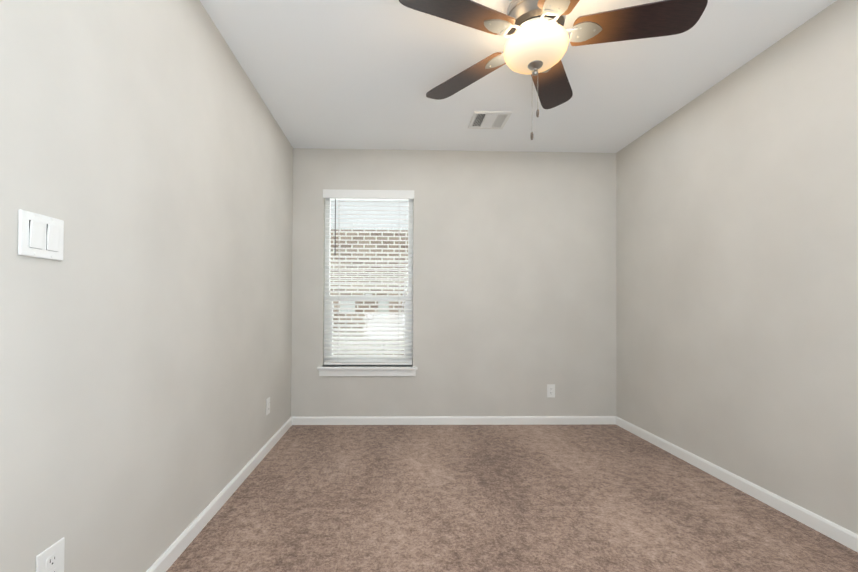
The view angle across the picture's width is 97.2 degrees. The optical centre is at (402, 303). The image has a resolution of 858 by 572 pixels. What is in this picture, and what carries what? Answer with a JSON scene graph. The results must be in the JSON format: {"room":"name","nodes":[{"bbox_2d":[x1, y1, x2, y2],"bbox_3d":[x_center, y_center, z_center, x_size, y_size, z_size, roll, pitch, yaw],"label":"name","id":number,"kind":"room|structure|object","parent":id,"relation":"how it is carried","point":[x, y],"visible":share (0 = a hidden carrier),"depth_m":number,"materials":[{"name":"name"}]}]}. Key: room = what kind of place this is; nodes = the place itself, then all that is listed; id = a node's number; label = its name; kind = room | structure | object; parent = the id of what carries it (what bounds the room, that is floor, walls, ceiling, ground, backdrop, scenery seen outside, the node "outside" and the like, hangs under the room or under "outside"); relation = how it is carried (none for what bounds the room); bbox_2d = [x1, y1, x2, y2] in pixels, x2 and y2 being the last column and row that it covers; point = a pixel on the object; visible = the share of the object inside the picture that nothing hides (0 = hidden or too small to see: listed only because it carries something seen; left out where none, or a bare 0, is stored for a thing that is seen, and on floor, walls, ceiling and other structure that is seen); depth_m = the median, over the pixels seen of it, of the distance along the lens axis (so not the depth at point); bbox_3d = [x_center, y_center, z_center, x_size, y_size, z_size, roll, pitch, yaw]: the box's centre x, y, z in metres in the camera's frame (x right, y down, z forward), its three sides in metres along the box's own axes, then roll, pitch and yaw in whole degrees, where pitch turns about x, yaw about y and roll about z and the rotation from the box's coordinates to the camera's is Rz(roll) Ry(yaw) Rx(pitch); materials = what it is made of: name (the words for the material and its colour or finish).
{"room":"empty bedroom","nodes":[
{"label":"empty bedroom","id":0,"kind":"room"},
{"bbox_2d":[0,0,292,571],"bbox_3d":[-0.997,-0.173,1.338,0.140,2.440,4.260,0,-1,-1],"label":"wall","id":1,"kind":"structure","parent":0,"point":[146,152],"depth_m":1.29,"materials":[{"name":"paint"}]},
{"bbox_2d":[18,209,63,260],"bbox_3d":[-0.910,-0.170,0.958,0.016,0.110,0.120,0,-1,-1],"label":"switch plate","id":2,"kind":"object","parent":1,"relation":"attached to","point":[40,236],"visible":1,"depth_m":0.94,"materials":[{"name":"white plastic"}]},
{"bbox_2d":[36,537,64,571],"bbox_3d":[-0.920,0.694,0.987,0.008,0.116,0.080,0,-1,-1],"label":"electrical outlet","id":3,"kind":"object","parent":1,"relation":"attached to","point":[50,558],"visible":1,"depth_m":0.99,"materials":[{"name":"white plastic"}]},
{"bbox_2d":[146,417,291,571],"bbox_3d":[-0.926,1.012,1.328,0.014,0.070,3.980,0,-1,-1],"label":"baseboard","id":4,"kind":"structure","parent":1,"relation":"attached to","point":[169,556],"depth_m":1.84,"materials":[{"name":"white wood"}]},
{"bbox_2d":[266,397,269,414],"bbox_3d":[-0.959,0.735,2.700,0.008,0.116,0.072,0,-1,-1],"label":"electrical outlet","id":5,"kind":"object","parent":1,"relation":"attached to","point":[267,406],"visible":1,"depth_m":2.68,"materials":[{"name":"white plastic"}]},
{"bbox_2d":[291,148,615,416],"bbox_3d":[0.476,-0.146,3.431,2.900,2.440,0.140,0,-1,-1],"label":"wall","id":6,"kind":"structure","parent":0,"point":[514,283],"depth_m":3.37,"materials":[{"name":"paint"}]},
{"bbox_2d":[317,365,417,375],"bbox_3d":[-0.305,0.600,3.352,0.878,0.080,0.111,0,-1,-1],"label":"window sill","id":7,"kind":"structure","parent":6,"relation":"attached to","point":[359,370],"depth_m":3.32,"materials":[{"name":"white wood"}]},
{"bbox_2d":[324,198,412,358],"bbox_3d":[-0.303,-0.219,3.443,0.798,1.558,0.072,0,-1,-1],"label":"window","id":8,"kind":"structure","parent":6,"relation":"in","point":[328,225],"depth_m":3.43,"materials":[{"name":"white plastic"}]},
{"bbox_2d":[323,189,413,364],"bbox_3d":[-0.301,-0.228,3.370,0.810,1.552,0.084,0,-1,-1],"label":"window blinds","id":9,"kind":"object","parent":8,"relation":"attached to","point":[372,194],"visible":0.98,"depth_m":3.37,"materials":[{"name":"white plastic"}]},
{"bbox_2d":[292,416,615,424],"bbox_3d":[0.472,1.039,3.343,2.872,0.070,0.014,0,-1,-1],"label":"baseboard","id":10,"kind":"structure","parent":6,"relation":"attached to","point":[454,420],"depth_m":3.34,"materials":[{"name":"white wood"}]},
{"bbox_2d":[547,384,554,396],"bbox_3d":[1.330,0.782,3.368,0.072,0.116,0.008,0,-1,-1],"label":"electrical outlet","id":11,"kind":"object","parent":6,"relation":"attached to","point":[550,390],"visible":1,"depth_m":3.37,"materials":[{"name":"white plastic"}]},
{"bbox_2d":[166,424,857,571],"bbox_3d":[0.516,1.105,1.360,3.180,0.100,4.260,0,-1,-1],"label":"floor","id":12,"kind":"structure","parent":0,"point":[473,498],"depth_m":1.92,"materials":[{"name":"carpet"}]},
{"bbox_2d":[200,0,836,152],"bbox_3d":[0.529,-1.435,1.384,3.180,0.100,4.260,0,-1,-1],"label":"ceiling","id":13,"kind":"structure","parent":0,"point":[345,74],"depth_m":2.24,"materials":[{"name":"white paint"}]},
{"bbox_2d":[468,111,511,128],"bbox_3d":[0.648,-1.363,2.812,0.272,0.014,0.250,0,-1,-1],"label":"ceiling vent","id":14,"kind":"object","parent":13,"relation":"in","point":[489,119],"visible":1,"depth_m":2.79,"materials":[{"name":"white plastic"}]},
{"bbox_2d":[399,0,707,139],"bbox_3d":[0.608,-1.058,1.653,1.255,0.648,1.221,0,-1,-1],"label":"fan","id":15,"kind":"object","parent":13,"relation":"hanging from","point":[538,41],"visible":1,"depth_m":1.61,"materials":[{"name":"brown wood"}]},
{"bbox_2d":[616,0,857,533],"bbox_3d":[2.042,-0.157,1.406,0.140,2.440,4.260,0,-1,-1],"label":"wall","id":16,"kind":"structure","parent":0,"point":[737,272],"depth_m":2.08,"materials":[{"name":"paint"}]},
{"bbox_2d":[615,416,857,551],"bbox_3d":[1.959,1.028,1.393,0.014,0.070,3.980,0,-1,-1],"label":"baseboard","id":17,"kind":"structure","parent":16,"relation":"attached to","point":[835,532],"depth_m":2.06,"materials":[{"name":"white wood"}]},
{"label":"outside","id":18,"kind":"structure","parent":0,"visible":0},
{"bbox_2d":[330,200,407,354],"bbox_3d":[-0.007,-0.139,4.881,10.000,3.250,2.780,0,-1,-1],"label":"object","id":19,"kind":"structure","parent":18,"point":[373,220],"depth_m":6.25,"materials":[{"name":"brick"}]}
]}

